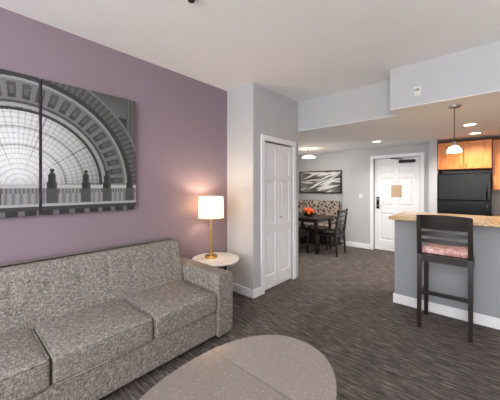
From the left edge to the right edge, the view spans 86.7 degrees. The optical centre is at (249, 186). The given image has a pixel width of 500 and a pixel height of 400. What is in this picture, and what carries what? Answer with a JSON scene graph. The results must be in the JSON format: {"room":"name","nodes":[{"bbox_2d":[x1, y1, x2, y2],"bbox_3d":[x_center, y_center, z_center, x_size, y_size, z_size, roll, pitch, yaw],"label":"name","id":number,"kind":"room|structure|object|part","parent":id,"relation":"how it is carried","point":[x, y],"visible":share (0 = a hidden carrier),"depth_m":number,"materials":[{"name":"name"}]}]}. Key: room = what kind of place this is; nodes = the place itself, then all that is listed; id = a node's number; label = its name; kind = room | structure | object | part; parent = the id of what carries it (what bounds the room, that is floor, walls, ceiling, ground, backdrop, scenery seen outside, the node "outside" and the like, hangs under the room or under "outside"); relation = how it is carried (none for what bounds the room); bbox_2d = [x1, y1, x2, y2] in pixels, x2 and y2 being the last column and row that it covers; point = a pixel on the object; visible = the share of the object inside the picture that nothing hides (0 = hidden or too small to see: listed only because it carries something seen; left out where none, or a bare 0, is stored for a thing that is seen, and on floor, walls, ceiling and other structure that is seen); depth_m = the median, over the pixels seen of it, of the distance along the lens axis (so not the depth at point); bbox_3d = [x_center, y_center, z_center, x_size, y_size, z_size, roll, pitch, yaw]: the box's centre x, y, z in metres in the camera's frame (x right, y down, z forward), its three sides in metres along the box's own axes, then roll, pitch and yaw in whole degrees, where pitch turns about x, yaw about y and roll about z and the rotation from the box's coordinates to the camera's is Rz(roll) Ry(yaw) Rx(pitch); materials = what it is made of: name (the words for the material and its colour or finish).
{"room":"hotel room","nodes":[
{"label":"hotel room","id":0,"kind":"room"},
{"bbox_2d":[0,7,226,269],"bbox_3d":[-1.729,0.040,2.164,0.100,2.740,6.140,0,0,42],"label":"wall","id":1,"kind":"structure","parent":0,"point":[181,120],"depth_m":2.76,"materials":[{"name":"paint"}]},
{"bbox_2d":[0,68,38,217],"bbox_3d":[-1.937,-0.320,1.827,0.036,1.090,0.760,0,0,42],"label":"art print","id":2,"kind":"object","parent":1,"relation":"attached to","point":[19,93],"visible":1,"depth_m":2.01,"materials":[{"name":"paper"}]},
{"bbox_2d":[41,79,135,214],"bbox_3d":[-1.419,-0.320,2.410,0.036,1.090,0.760,0,0,42],"label":"art print","id":3,"kind":"object","parent":1,"relation":"attached to","point":[88,137],"visible":1,"depth_m":2.34,"materials":[{"name":"paper"}]},
{"bbox_2d":[227,82,256,289],"bbox_3d":[-0.112,0.040,3.549,0.480,2.740,0.080,0,0,42],"label":"wall","id":4,"kind":"structure","parent":0,"point":[241,101],"depth_m":3.50,"materials":[{"name":"grey paint"}]},
{"bbox_2d":[233,283,253,298],"bbox_3d":[-0.138,1.355,3.509,0.495,0.110,0.015,0,0,42],"label":"baseboard","id":5,"kind":"structure","parent":4,"relation":"attached to","point":[248,292],"depth_m":3.45,"materials":[{"name":"wood"}]},
{"bbox_2d":[0,0,499,101],"bbox_3d":[0.276,-1.380,0.370,5.480,0.100,6.320,0,0,42],"label":"ceiling","id":6,"kind":"structure","parent":0,"point":[297,50],"depth_m":2.30,"materials":[{"name":"paint"}]},
{"bbox_2d":[257,84,297,287],"bbox_3d":[0.396,0.040,3.820,0.080,2.740,1.000,0,0,42],"label":"wall","id":7,"kind":"structure","parent":0,"point":[278,109],"depth_m":3.72,"materials":[{"name":"grey paint"}]},
{"bbox_2d":[254,287,260,297],"bbox_3d":[0.093,1.355,3.407,0.015,0.110,0.140,0,0,42],"label":"baseboard","id":8,"kind":"structure","parent":7,"relation":"attached to","point":[257,292],"depth_m":3.40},
{"bbox_2d":[261,134,264,294],"bbox_3d":[0.168,0.360,3.488,0.020,2.100,0.070,0,0,42],"label":"door frame","id":9,"kind":"structure","parent":7,"relation":"attached to","point":[262,135],"depth_m":3.47,"materials":[{"name":"wood"}]},
{"bbox_2d":[266,150,274,275],"bbox_3d":[0.272,0.395,3.680,0.016,2.000,0.344,0,0,42],"label":"slab","id":10,"kind":"object","parent":7,"relation":"attached to","point":[271,151],"visible":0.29,"depth_m":3.75,"materials":[{"name":"wood"}]},
{"bbox_2d":[265,142,265,289],"bbox_3d":[0.189,0.395,3.568,0.020,2.000,0.065,0,0,42],"label":"stile","id":11,"kind":"object","parent":10,"relation":"attached to","point":[265,142],"visible":0.28,"depth_m":3.58,"materials":[{"name":"wood"}]},
{"bbox_2d":[266,183,273,221],"bbox_3d":[0.280,0.210,3.674,0.016,0.540,0.164,0,0,42],"label":"field","id":12,"kind":"object","parent":10,"relation":"attached to","point":[269,186],"visible":1,"depth_m":3.65,"materials":[{"name":"wood"}]},
{"bbox_2d":[266,234,273,272],"bbox_3d":[0.280,0.920,3.674,0.016,0.520,0.164,0,0,42],"label":"field","id":13,"kind":"object","parent":10,"relation":"attached to","point":[269,238],"visible":1,"depth_m":3.65,"materials":[{"name":"wood"}]},
{"bbox_2d":[266,152,273,172],"bbox_3d":[0.280,-0.340,3.674,0.016,0.280,0.164,0,0,42],"label":"field","id":14,"kind":"object","parent":10,"relation":"attached to","point":[269,156],"visible":1,"depth_m":3.66,"materials":[{"name":"wood"}]},
{"bbox_2d":[266,272,275,289],"bbox_3d":[0.281,1.302,3.672,0.020,0.185,0.344,0,0,42],"label":"rail","id":15,"kind":"object","parent":10,"relation":"attached to","point":[271,278],"visible":0.54,"depth_m":3.66,"materials":[{"name":"wood"}]},
{"bbox_2d":[266,223,275,232],"bbox_3d":[0.281,0.570,3.672,0.020,0.120,0.344,0,0,42],"label":"rail","id":16,"kind":"object","parent":10,"relation":"attached to","point":[270,228],"visible":0.54,"depth_m":3.66,"materials":[{"name":"wood"}]},
{"bbox_2d":[266,142,275,150],"bbox_3d":[0.281,-0.557,3.672,0.020,0.095,0.344,0,0,42],"label":"rail","id":17,"kind":"object","parent":10,"relation":"attached to","point":[269,146],"visible":0.54,"depth_m":3.66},
{"bbox_2d":[266,174,275,180],"bbox_3d":[0.281,-0.130,3.672,0.020,0.080,0.344,0,0,42],"label":"rail","id":18,"kind":"object","parent":10,"relation":"attached to","point":[268,177],"visible":0.54,"depth_m":3.68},
{"bbox_2d":[265,135,293,145],"bbox_3d":[0.425,-0.655,3.778,0.020,0.070,0.705,0,0,42],"label":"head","id":19,"kind":"object","parent":7,"relation":"attached to","point":[267,138],"visible":1,"depth_m":3.74},
{"bbox_2d":[281,152,287,269],"bbox_3d":[0.504,0.395,3.942,0.016,2.000,0.344,0,0,42],"label":"slab","id":20,"kind":"object","parent":7,"relation":"attached to","point":[281,152],"visible":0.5,"depth_m":3.94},
{"bbox_2d":[275,144,280,284],"bbox_3d":[0.397,0.395,3.803,0.020,2.000,0.136,0,0,42],"label":"stile","id":21,"kind":"object","parent":20,"relation":"attached to","point":[279,146],"depth_m":3.80,"materials":[{"name":"wood"}]},
{"bbox_3d":[0.373,0.395,3.776,0.020,2.000,0.065,0,0,42],"label":"door leaf stile","id":22,"kind":"part","parent":21,"relation":"part of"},
{"bbox_2d":[281,183,287,219],"bbox_3d":[0.512,0.210,3.935,0.016,0.540,0.164,0,0,42],"label":"field","id":23,"kind":"object","parent":20,"relation":"attached to","point":[284,186],"visible":0.98,"depth_m":3.92,"materials":[{"name":"wood"}]},
{"bbox_2d":[281,231,287,267],"bbox_3d":[0.512,0.920,3.935,0.016,0.520,0.164,0,0,42],"label":"field","id":24,"kind":"object","parent":20,"relation":"attached to","point":[284,235],"visible":0.98,"depth_m":3.92,"materials":[{"name":"wood"}]},
{"bbox_2d":[281,154,287,173],"bbox_3d":[0.512,-0.340,3.935,0.016,0.280,0.164,0,0,42],"label":"field","id":25,"kind":"object","parent":20,"relation":"attached to","point":[284,158],"visible":0.98,"depth_m":3.92,"materials":[{"name":"wood"}]},
{"bbox_2d":[281,267,288,282],"bbox_3d":[0.513,1.302,3.934,0.020,0.185,0.344,0,0,42],"label":"rail","id":26,"kind":"object","parent":20,"relation":"attached to","point":[284,272],"visible":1,"depth_m":3.92,"materials":[{"name":"wood"}]},
{"bbox_2d":[281,221,288,229],"bbox_3d":[0.513,0.570,3.934,0.020,0.120,0.344,0,0,42],"label":"rail","id":27,"kind":"object","parent":20,"relation":"attached to","point":[285,224],"visible":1,"depth_m":3.92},
{"bbox_2d":[281,146,288,152],"bbox_3d":[0.513,-0.557,3.934,0.020,0.095,0.344,0,0,42],"label":"rail","id":28,"kind":"object","parent":20,"relation":"attached to","point":[284,149],"visible":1,"depth_m":3.92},
{"bbox_2d":[281,175,288,180],"bbox_3d":[0.513,-0.130,3.934,0.020,0.080,0.344,0,0,42],"label":"rail","id":29,"kind":"object","parent":20,"relation":"attached to","point":[283,178],"visible":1,"depth_m":3.92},
{"bbox_2d":[288,147,290,278],"bbox_3d":[0.606,0.395,4.038,0.020,2.000,0.065,0,0,42],"label":"stile","id":30,"kind":"object","parent":20,"relation":"attached to","point":[289,153],"visible":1,"depth_m":4.01,"materials":[{"name":"wood"}]},
{"bbox_2d":[293,142,295,278],"bbox_3d":[0.683,0.360,4.068,0.020,2.100,0.070,0,0,42],"label":"door frame","id":31,"kind":"structure","parent":7,"relation":"attached to","point":[294,146],"depth_m":4.05,"materials":[{"name":"wood"}]},
{"bbox_2d":[99,242,499,399],"bbox_3d":[0.705,1.460,2.149,7.200,0.100,9.550,0,0,42],"label":"floor","id":32,"kind":"structure","parent":0,"point":[343,306],"depth_m":2.52,"materials":[{"name":"carpet"}]},
{"bbox_2d":[0,238,232,399],"bbox_3d":[-1.214,0.983,1.980,0.866,0.855,2.190,0,0,42],"label":"sofa","id":33,"kind":"object","parent":32,"relation":"on","point":[82,325],"visible":1,"depth_m":1.92,"materials":[{"name":"fabric"}]},
{"bbox_2d":[0,328,49,399],"bbox_3d":[-1.546,1.024,1.459,0.660,0.182,0.604,0,0,42],"label":"seat cushion","id":34,"kind":"object","parent":33,"relation":"on","point":[24,352],"depth_m":1.44,"materials":[{"name":"fabric"}]},
{"bbox_2d":[34,299,152,383],"bbox_3d":[-1.141,1.024,1.916,0.660,0.182,0.604,0,0,42],"label":"seat cushion","id":35,"kind":"object","parent":33,"relation":"on","point":[75,342],"depth_m":1.75,"materials":[{"name":"fabric"}]},
{"bbox_3d":[-0.925,1.225,1.724,0.048,0.230,1.830,0,0,42],"label":"rail","id":36,"kind":"part","parent":33,"relation":"part of","materials":[{"name":"fabric"}]},
{"bbox_2d":[125,280,216,337],"bbox_3d":[-0.736,1.024,2.372,0.660,0.182,0.604,0,0,42],"label":"seat cushion","id":37,"kind":"object","parent":33,"relation":"on","point":[172,306],"depth_m":2.22,"materials":[{"name":"fabric"}]},
{"bbox_3d":[-0.547,1.077,2.732,0.865,0.566,0.180,0,0,42],"label":"arm","id":38,"kind":"part","parent":33,"relation":"part of","materials":[{"name":"fabric"}]},
{"bbox_2d":[192,252,238,269],"bbox_3d":[-0.406,1.126,3.135,0.560,0.571,0.560,0,0,42],"label":"side table","id":39,"kind":"object","parent":32,"relation":"on","point":[223,259],"visible":0.64,"depth_m":3.07,"materials":[{"name":"white stone"}]},
{"bbox_2d":[198,196,223,258],"bbox_3d":[-0.464,0.478,3.167,0.300,0.724,0.300,0,0,42],"label":"table lamp","id":40,"kind":"object","parent":39,"relation":"on","point":[210,207],"visible":1,"depth_m":3.06,"materials":[{"name":"fabric"}]},
{"bbox_3d":[-0.464,0.564,3.167,0.044,0.500,0.044,0,0,42],"label":"stem","id":41,"kind":"part","parent":40,"relation":"part of","materials":[{"name":"gold metal"}]},
{"bbox_3d":[-0.464,0.242,3.167,0.300,0.245,0.300,0,0,42],"label":"lamp shade","id":42,"kind":"part","parent":40,"relation":"part of","materials":[{"name":"fabric"}]},
{"bbox_2d":[139,335,336,399],"bbox_3d":[-0.053,1.201,1.251,0.780,0.423,1.200,0,0,42],"label":"coffee table","id":43,"kind":"object","parent":32,"relation":"on","point":[260,367],"visible":1,"depth_m":1.39,"materials":[{"name":"beige stone"}]},
{"bbox_2d":[298,222,308,254],"bbox_3d":[0.925,0.934,5.636,0.462,0.953,0.492,0,0,42],"label":"dining chair","id":44,"kind":"object","parent":32,"relation":"on","point":[301,232],"visible":0.34,"depth_m":5.56,"materials":[{"name":"brown wood"}]},
{"bbox_3d":[1.229,1.190,5.662,0.042,0.440,0.042,0,0,42],"label":"leg","id":45,"kind":"part","parent":44,"relation":"part of","materials":[{"name":"brown wood"}]},
{"bbox_2d":[298,213,334,254],"bbox_3d":[1.340,1.035,6.058,0.900,0.751,0.840,0,0,42],"label":"dining table","id":46,"kind":"object","parent":32,"relation":"on","point":[302,218],"visible":0.69,"depth_m":5.75,"materials":[{"name":"brown wood"}]},
{"bbox_3d":[1.290,1.052,6.544,0.060,0.717,0.060,0,0,42],"label":"leg","id":47,"kind":"part","parent":46,"relation":"part of","materials":[{"name":"brown wood"}]},
{"bbox_2d":[302,207,314,215],"bbox_3d":[1.340,0.559,6.058,0.288,0.200,0.320,0,0,12],"label":"flower bowl","id":48,"kind":"object","parent":46,"relation":"on","point":[308,211],"visible":1,"depth_m":5.99,"materials":[{"name":"metal"}]},
{"bbox_3d":[1.390,1.052,5.572,0.060,0.717,0.060,0,0,42],"label":"leg","id":49,"kind":"part","parent":46,"relation":"part of","materials":[{"name":"brown wood"}]},
{"bbox_3d":[1.828,1.052,6.066,0.060,0.717,0.060,0,0,42],"label":"leg","id":50,"kind":"part","parent":46,"relation":"part of","materials":[{"name":"brown wood"}]},
{"bbox_2d":[298,200,339,245],"bbox_3d":[1.588,0.880,6.834,1.300,1.060,0.530,0,0,42],"label":"bench","id":51,"kind":"object","parent":32,"relation":"on","point":[321,207],"visible":0.34,"depth_m":6.65,"materials":[{"name":"multicoloured fabric"}]},
{"bbox_3d":[1.578,0.973,6.823,1.300,0.115,0.500,0,0,42],"label":"seat","id":52,"kind":"part","parent":51,"relation":"part of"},
{"bbox_2d":[318,208,347,256],"bbox_3d":[1.756,0.934,5.636,0.492,0.953,0.462,0,0,42],"label":"dining chair","id":53,"kind":"object","parent":32,"relation":"on","point":[328,232],"visible":0.96,"depth_m":5.53,"materials":[{"name":"brown wood"}]},
{"bbox_3d":[1.451,1.190,5.625,0.042,0.440,0.042,0,0,42],"label":"leg","id":54,"kind":"part","parent":53,"relation":"part of","materials":[{"name":"brown wood"}]},
{"bbox_3d":[1.593,1.000,5.499,0.380,0.040,0.040,0,0,42],"label":"rail","id":55,"kind":"part","parent":53,"relation":"part of","materials":[{"name":"brown wood"}]},
{"bbox_3d":[1.744,1.185,5.365,0.066,0.452,0.042,0,0,42],"label":"leg","id":56,"kind":"part","parent":53,"relation":"part of","materials":[{"name":"brown wood"}]},
{"bbox_3d":[1.759,0.711,5.352,0.107,0.506,0.042,0,0,42],"label":"post","id":57,"kind":"part","parent":53,"relation":"part of","materials":[{"name":"brown wood"}]},
{"bbox_3d":[2.023,1.185,5.679,0.066,0.452,0.042,0,0,42],"label":"leg","id":58,"kind":"part","parent":53,"relation":"part of","materials":[{"name":"brown wood"}]},
{"bbox_3d":[2.038,0.711,5.666,0.107,0.506,0.042,0,0,42],"label":"post","id":59,"kind":"part","parent":53,"relation":"part of","materials":[{"name":"brown wood"}]},
{"bbox_2d":[389,211,499,329],"bbox_3d":[3.176,0.875,2.261,3.448,1.070,0.800,0,0,42],"label":"bar counter","id":60,"kind":"object","parent":32,"relation":"on","point":[445,279],"visible":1,"depth_m":2.85,"materials":[{"name":"grey paint"}]},
{"bbox_2d":[389,211,499,227],"bbox_3d":[3.176,0.360,2.261,3.448,0.040,0.800,0,0,42],"label":"countertop","id":61,"kind":"structure","parent":60,"relation":"on","point":[478,220],"depth_m":3.00,"materials":[{"name":"beige stone"}]},
{"bbox_3d":[3.041,1.355,2.104,3.443,0.110,0.015,0,0,42],"label":"skirting","id":62,"kind":"part","parent":60,"relation":"part of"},
{"bbox_2d":[416,214,474,342],"bbox_3d":[1.968,0.839,2.668,0.445,1.143,0.456,0,0,42],"label":"bar stool","id":63,"kind":"object","parent":32,"relation":"on","point":[454,253],"visible":1,"depth_m":2.55,"materials":[{"name":"brown wood"}]},
{"bbox_3d":[1.712,0.478,2.681,0.040,0.402,0.097,0,0,42],"label":"post","id":64,"kind":"part","parent":63,"relation":"part of","materials":[{"name":"brown wood"}]},
{"bbox_3d":[1.722,1.042,2.692,0.040,0.736,0.067,0,0,42],"label":"leg","id":65,"kind":"part","parent":63,"relation":"part of","materials":[{"name":"brown wood"}]},
{"bbox_3d":[1.957,1.062,2.943,0.042,0.695,0.042,0,0,42],"label":"leg","id":66,"kind":"part","parent":63,"relation":"part of","materials":[{"name":"brown wood"}]},
{"bbox_3d":[1.839,0.339,2.523,0.424,0.142,0.067,0,0,42],"label":"rail","id":67,"kind":"part","parent":63,"relation":"part of","materials":[{"name":"brown wood"}]},
{"bbox_3d":[1.852,0.457,2.538,0.424,0.047,0.047,0,0,42],"label":"rail","id":68,"kind":"part","parent":63,"relation":"part of","materials":[{"name":"brown wood"}]},
{"bbox_3d":[1.859,0.529,2.546,0.424,0.042,0.042,0,0,42],"label":"rail","id":69,"kind":"part","parent":63,"relation":"part of","materials":[{"name":"brown wood"}]},
{"bbox_3d":[2.011,0.478,2.416,0.040,0.402,0.097,0,0,42],"label":"post","id":70,"kind":"part","parent":63,"relation":"part of","materials":[{"name":"brown wood"}]},
{"bbox_3d":[2.021,1.042,2.427,0.040,0.736,0.067,0,0,42],"label":"leg","id":71,"kind":"part","parent":63,"relation":"part of","materials":[{"name":"brown wood"}]},
{"bbox_2d":[438,173,491,215],"bbox_3d":[3.991,0.585,4.931,0.740,1.650,0.766,0,0,42],"label":"refrigerator","id":72,"kind":"object","parent":32,"relation":"on","point":[468,193],"visible":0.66,"depth_m":4.66,"materials":[{"name":"metal"}]},
{"bbox_3d":[3.785,0.792,4.700,0.740,1.075,0.055,0,0,42],"label":"fridge door","id":73,"kind":"part","parent":72,"relation":"part of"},
{"bbox_3d":[3.785,0.003,4.700,0.740,0.475,0.055,0,0,42],"label":"freezer door","id":74,"kind":"part","parent":72,"relation":"part of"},
{"bbox_3d":[3.975,0.085,4.447,0.021,0.250,0.021,0,0,42],"label":"handle","id":75,"kind":"part","parent":72,"relation":"part of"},
{"bbox_2d":[298,152,342,238],"bbox_3d":[1.706,0.265,7.178,1.820,2.290,0.100,0,0,42],"label":"wall","id":76,"kind":"structure","parent":0,"point":[326,161],"depth_m":6.92,"materials":[{"name":"grey paint"}]},
{"bbox_2d":[299,170,341,192],"bbox_3d":[1.829,-0.130,6.978,1.190,0.580,0.035,0,0,42],"label":"print","id":77,"kind":"object","parent":76,"relation":"attached to","point":[310,181],"visible":1,"depth_m":6.94,"materials":[{"name":"paper"}]},
{"bbox_3d":[1.829,-0.407,6.978,1.190,0.025,0.035,0,0,42],"label":"frame","id":78,"kind":"part","parent":77,"relation":"part of","materials":[{"name":"metal"}]},
{"bbox_3d":[1.829,0.147,6.978,1.190,0.025,0.035,0,0,42],"label":"frame","id":79,"kind":"part","parent":77,"relation":"part of","materials":[{"name":"wood"}]},
{"bbox_3d":[2.265,-0.130,6.591,0.025,0.580,0.035,0,0,42],"label":"frame","id":80,"kind":"part","parent":77,"relation":"part of","materials":[{"name":"metal"}]},
{"bbox_2d":[343,148,375,249],"bbox_3d":[2.598,0.265,6.285,0.700,2.290,0.250,0,0,42],"label":"wall","id":81,"kind":"structure","parent":0,"point":[356,163],"depth_m":6.18,"materials":[{"name":"grey paint"}]},
{"bbox_2d":[343,241,369,248],"bbox_3d":[2.482,1.355,6.211,0.625,0.110,0.015,0,0,42],"label":"baseboard","id":82,"kind":"structure","parent":81,"relation":"attached to","point":[352,244],"depth_m":6.17,"materials":[{"name":"wood"}]},
{"bbox_2d":[370,156,372,249],"bbox_3d":[2.744,0.355,5.975,0.070,2.110,0.020,0,0,42],"label":"door frame","id":83,"kind":"structure","parent":81,"relation":"attached to","point":[371,157],"depth_m":5.97,"materials":[{"name":"wood"}]},
{"bbox_2d":[373,152,419,158],"bbox_3d":[3.107,-0.665,5.653,0.900,0.070,0.020,0,0,42],"label":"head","id":84,"kind":"object","parent":81,"relation":"attached to","point":[418,153],"visible":1,"depth_m":5.63},
{"bbox_2d":[381,163,412,240],"bbox_3d":[3.165,0.389,5.719,0.876,2.018,0.034,0,0,42],"label":"slab","id":85,"kind":"object","parent":81,"relation":"attached to","point":[392,165],"visible":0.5,"depth_m":5.76,"materials":[{"name":"wood"}]},
{"bbox_2d":[375,159,380,249],"bbox_3d":[2.867,0.389,5.953,0.120,2.018,0.020,0,0,42],"label":"stile","id":86,"kind":"object","parent":85,"relation":"attached to","point":[377,161],"visible":1,"depth_m":5.95,"materials":[{"name":"wood"}]},
{"bbox_2d":[380,239,393,251],"bbox_3d":[3.150,1.284,5.702,0.876,0.228,0.020,0,0,42],"label":"rail","id":87,"kind":"object","parent":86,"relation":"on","point":[387,245],"visible":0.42,"depth_m":5.81,"materials":[{"name":"wood"}]},
{"bbox_2d":[382,214,391,238],"bbox_3d":[3.011,0.870,5.827,0.193,0.530,0.017,0,0,42],"label":"field","id":88,"kind":"object","parent":85,"relation":"attached to","point":[386,222],"visible":0.9,"depth_m":5.83,"materials":[{"name":"wood"}]},
{"bbox_2d":[382,180,391,203],"bbox_3d":[3.011,0.110,5.827,0.193,0.530,0.017,0,0,42],"label":"field","id":89,"kind":"object","parent":85,"relation":"attached to","point":[386,184],"visible":1,"depth_m":5.83,"materials":[{"name":"wood"}]},
{"bbox_2d":[382,166,391,171],"bbox_3d":[3.011,-0.390,5.827,0.193,0.130,0.017,0,0,42],"label":"field","id":90,"kind":"object","parent":85,"relation":"attached to","point":[384,168],"visible":1,"depth_m":5.81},
{"bbox_2d":[394,159,398,251],"bbox_3d":[3.150,0.389,5.702,0.110,2.018,0.020,0,0,42],"label":"stile","id":91,"kind":"object","parent":85,"relation":"attached to","point":[396,161],"visible":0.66,"depth_m":5.69,"materials":[{"name":"wood"}]},
{"bbox_2d":[391,185,401,196],"bbox_3d":[3.142,0.085,5.690,0.200,0.250,0.008,0,0,42],"label":"plaque","id":92,"kind":"object","parent":91,"relation":"attached to","point":[396,190],"visible":1,"depth_m":5.68,"materials":[{"name":"paper"}]},
{"bbox_2d":[380,157,413,164],"bbox_3d":[3.150,-0.555,5.702,0.876,0.130,0.020,0,0,42],"label":"rail","id":93,"kind":"object","parent":85,"relation":"attached to","point":[382,161],"visible":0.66,"depth_m":5.77,"materials":[{"name":"wood"}]},
{"bbox_2d":[380,205,413,212],"bbox_3d":[3.150,0.490,5.702,0.876,0.160,0.020,0,0,42],"label":"rail","id":94,"kind":"object","parent":85,"relation":"attached to","point":[383,209],"visible":0.62,"depth_m":5.74,"materials":[{"name":"wood"}]},
{"bbox_2d":[380,173,413,177],"bbox_3d":[3.150,-0.240,5.702,0.876,0.100,0.020,0,0,42],"label":"rail","id":95,"kind":"object","parent":85,"relation":"attached to","point":[401,175],"visible":0.66,"depth_m":5.64,"materials":[{"name":"wood"}]},
{"bbox_2d":[401,180,411,204],"bbox_3d":[3.290,0.110,5.579,0.193,0.530,0.017,0,0,42],"label":"field","id":96,"kind":"object","parent":85,"relation":"attached to","point":[406,199],"visible":1,"depth_m":5.57,"materials":[{"name":"wood"}]},
{"bbox_2d":[401,165,411,171],"bbox_3d":[3.290,-0.390,5.579,0.193,0.130,0.017,0,0,42],"label":"field","id":97,"kind":"object","parent":85,"relation":"attached to","point":[405,168],"visible":1,"depth_m":5.57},
{"bbox_2d":[413,157,419,211],"bbox_3d":[3.433,0.389,5.451,0.120,2.018,0.020,0,0,42],"label":"stile","id":98,"kind":"object","parent":85,"relation":"attached to","point":[416,165],"visible":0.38,"depth_m":5.45,"materials":[{"name":"wood"}]},
{"bbox_2d":[390,158,415,162],"bbox_3d":[3.215,-0.570,5.591,0.472,0.119,0.060,0,0,42],"label":"door closer","id":99,"kind":"object","parent":98,"relation":"attached to","point":[409,160],"depth_m":5.53,"materials":[{"name":"metal"}]},
{"bbox_2d":[298,115,428,155],"bbox_3d":[1.495,-0.877,5.608,3.590,0.006,3.128,0,0,42],"label":"ceiling entry","id":100,"kind":"structure","parent":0,"point":[391,130],"depth_m":4.59,"materials":[{"name":"grey paint"}]},
{"bbox_2d":[302,148,314,157],"bbox_3d":[1.340,-0.771,6.058,0.300,0.203,0.300,0,0,42],"label":"dining pendant light","id":101,"kind":"object","parent":100,"relation":"hanging from","point":[308,149],"visible":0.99,"depth_m":6.05,"materials":[{"name":"white glass"}]},
{"bbox_2d":[373,144,420,158],"bbox_3d":[3.196,-0.755,5.754,0.900,0.250,0.250,0,0,42],"label":"wall","id":102,"kind":"structure","parent":0,"point":[415,148],"depth_m":5.65,"materials":[{"name":"grey paint"}]},
{"bbox_2d":[298,41,499,130],"bbox_3d":[2.667,-1.105,4.359,7.000,0.450,3.440,0,0,42],"label":"wall","id":103,"kind":"structure","parent":0,"point":[476,70],"depth_m":2.87,"materials":[{"name":"paint"}]},
{"bbox_2d":[414,86,420,95],"bbox_3d":[1.777,-1.025,2.815,0.060,0.100,0.050,0,0,42],"label":"smoke detector","id":104,"kind":"object","parent":103,"relation":"attached to","point":[417,90],"visible":1,"depth_m":2.82,"materials":[{"name":"white plastic"}]},
{"bbox_2d":[461,123,478,125],"bbox_3d":[3.067,-0.870,3.696,0.190,0.008,0.190,0,0,42],"label":"recessed light","id":105,"kind":"object","parent":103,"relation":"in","point":[467,124],"visible":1,"depth_m":3.69,"materials":[{"name":"beige"}]},
{"bbox_2d":[421,143,428,212],"bbox_3d":[3.600,0.265,5.396,0.180,2.290,0.250,0,0,42],"label":"wall","id":106,"kind":"structure","parent":0,"point":[424,147],"depth_m":5.29,"materials":[{"name":"grey paint"}]},
{"bbox_2d":[420,152,424,211],"bbox_3d":[3.469,0.355,5.331,0.070,2.110,0.020,0,0,42],"label":"door frame","id":107,"kind":"structure","parent":106,"relation":"attached to","point":[422,154],"depth_m":5.32,"materials":[{"name":"wood"}]},
{"bbox_2d":[429,140,441,212],"bbox_3d":[3.676,0.265,5.248,0.130,2.290,0.770,0,0,42],"label":"wall","id":108,"kind":"structure","parent":0,"point":[433,144],"depth_m":4.96,"materials":[{"name":"grey paint"}]},
{"bbox_2d":[390,90,499,142],"bbox_3d":[4.009,-0.877,3.168,3.410,0.006,3.438,0,0,42],"label":"ceiling kitchen","id":109,"kind":"structure","parent":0,"point":[433,120],"depth_m":3.33,"materials":[{"name":"grey paint"}]},
{"bbox_2d":[447,104,461,152],"bbox_3d":[2.203,-0.623,2.858,0.132,0.501,0.132,0,0,42],"label":"pendant light","id":110,"kind":"object","parent":109,"relation":"hanging from","point":[454,148],"visible":1,"depth_m":2.84,"materials":[{"name":"white glass"}]},
{"bbox_3d":[2.203,-0.407,2.858,0.132,0.070,0.132,0,0,42],"label":"lamp shade","id":111,"kind":"part","parent":110,"relation":"part of","materials":[{"name":"white glass"}]},
{"bbox_3d":[2.203,-0.675,2.858,0.008,0.370,0.008,0,0,42],"label":"cord","id":112,"kind":"part","parent":110,"relation":"part of","materials":[{"name":"metal"}]},
{"bbox_2d":[442,169,499,213],"bbox_3d":[5.236,0.265,4.444,3.270,2.290,0.100,0,0,42],"label":"wall","id":113,"kind":"structure","parent":0,"point":[495,201],"depth_m":4.97,"materials":[{"name":"grey paint"}]},
{"bbox_2d":[438,139,491,171],"bbox_3d":[4.016,-0.565,4.960,0.750,0.490,0.746,0,0,42],"label":"upper cabinet","id":114,"kind":"object","parent":113,"relation":"attached to","point":[475,155],"visible":1,"depth_m":4.67,"materials":[{"name":"brown wood"}]},
{"bbox_3d":[3.530,-0.565,4.931,0.055,0.480,0.014,0,0,42],"label":"door frame","id":115,"kind":"part","parent":114,"relation":"part of","materials":[{"name":"brown wood"}]},
{"bbox_3d":[3.655,-0.565,4.836,0.367,0.480,0.014,0,0,42],"label":"door","id":116,"kind":"part","parent":114,"relation":"part of","materials":[{"name":"brown wood"}]},
{"bbox_3d":[3.647,-0.777,4.827,0.257,0.055,0.014,0,0,42],"label":"door frame","id":117,"kind":"part","parent":114,"relation":"part of","materials":[{"name":"brown wood"}]},
{"bbox_3d":[3.647,-0.352,4.827,0.257,0.055,0.014,0,0,42],"label":"door frame","id":118,"kind":"part","parent":114,"relation":"part of","materials":[{"name":"brown wood"}]},
{"bbox_3d":[3.764,-0.565,4.723,0.055,0.480,0.014,0,0,42],"label":"door frame","id":119,"kind":"part","parent":114,"relation":"part of","materials":[{"name":"brown wood"}]},
{"bbox_3d":[3.811,-0.565,4.682,0.055,0.480,0.014,0,0,42],"label":"door frame","id":120,"kind":"part","parent":114,"relation":"part of","materials":[{"name":"brown wood"}]},
{"bbox_3d":[3.936,-0.565,4.587,0.367,0.480,0.014,0,0,42],"label":"door","id":121,"kind":"part","parent":114,"relation":"part of","materials":[{"name":"brown wood"}]},
{"bbox_3d":[3.928,-0.777,4.578,0.257,0.055,0.014,0,0,42],"label":"door frame","id":122,"kind":"part","parent":114,"relation":"part of","materials":[{"name":"brown wood"}]},
{"bbox_3d":[3.928,-0.352,4.578,0.257,0.055,0.014,0,0,42],"label":"door frame","id":123,"kind":"part","parent":114,"relation":"part of","materials":[{"name":"brown wood"}]},
{"bbox_3d":[4.044,-0.565,4.474,0.055,0.480,0.014,0,0,42],"label":"door frame","id":124,"kind":"part","parent":114,"relation":"part of","materials":[{"name":"brown wood"}]},
{"bbox_2d":[492,139,499,189],"bbox_3d":[5.275,-0.380,3.922,2.498,0.860,0.626,0,0,42],"label":"upper cabinet","id":125,"kind":"object","parent":113,"relation":"attached to","point":[495,143],"visible":0.98,"depth_m":4.50,"materials":[{"name":"brown wood"}]},
{"bbox_3d":[4.176,-0.380,4.518,0.055,0.850,0.014,0,0,42],"label":"door frame","id":126,"kind":"part","parent":125,"relation":"part of","materials":[{"name":"brown wood"}]},
{"bbox_3d":[4.347,-0.380,4.382,0.492,0.850,0.014,0,0,42],"label":"door","id":127,"kind":"part","parent":125,"relation":"part of","materials":[{"name":"brown wood"}]}
]}

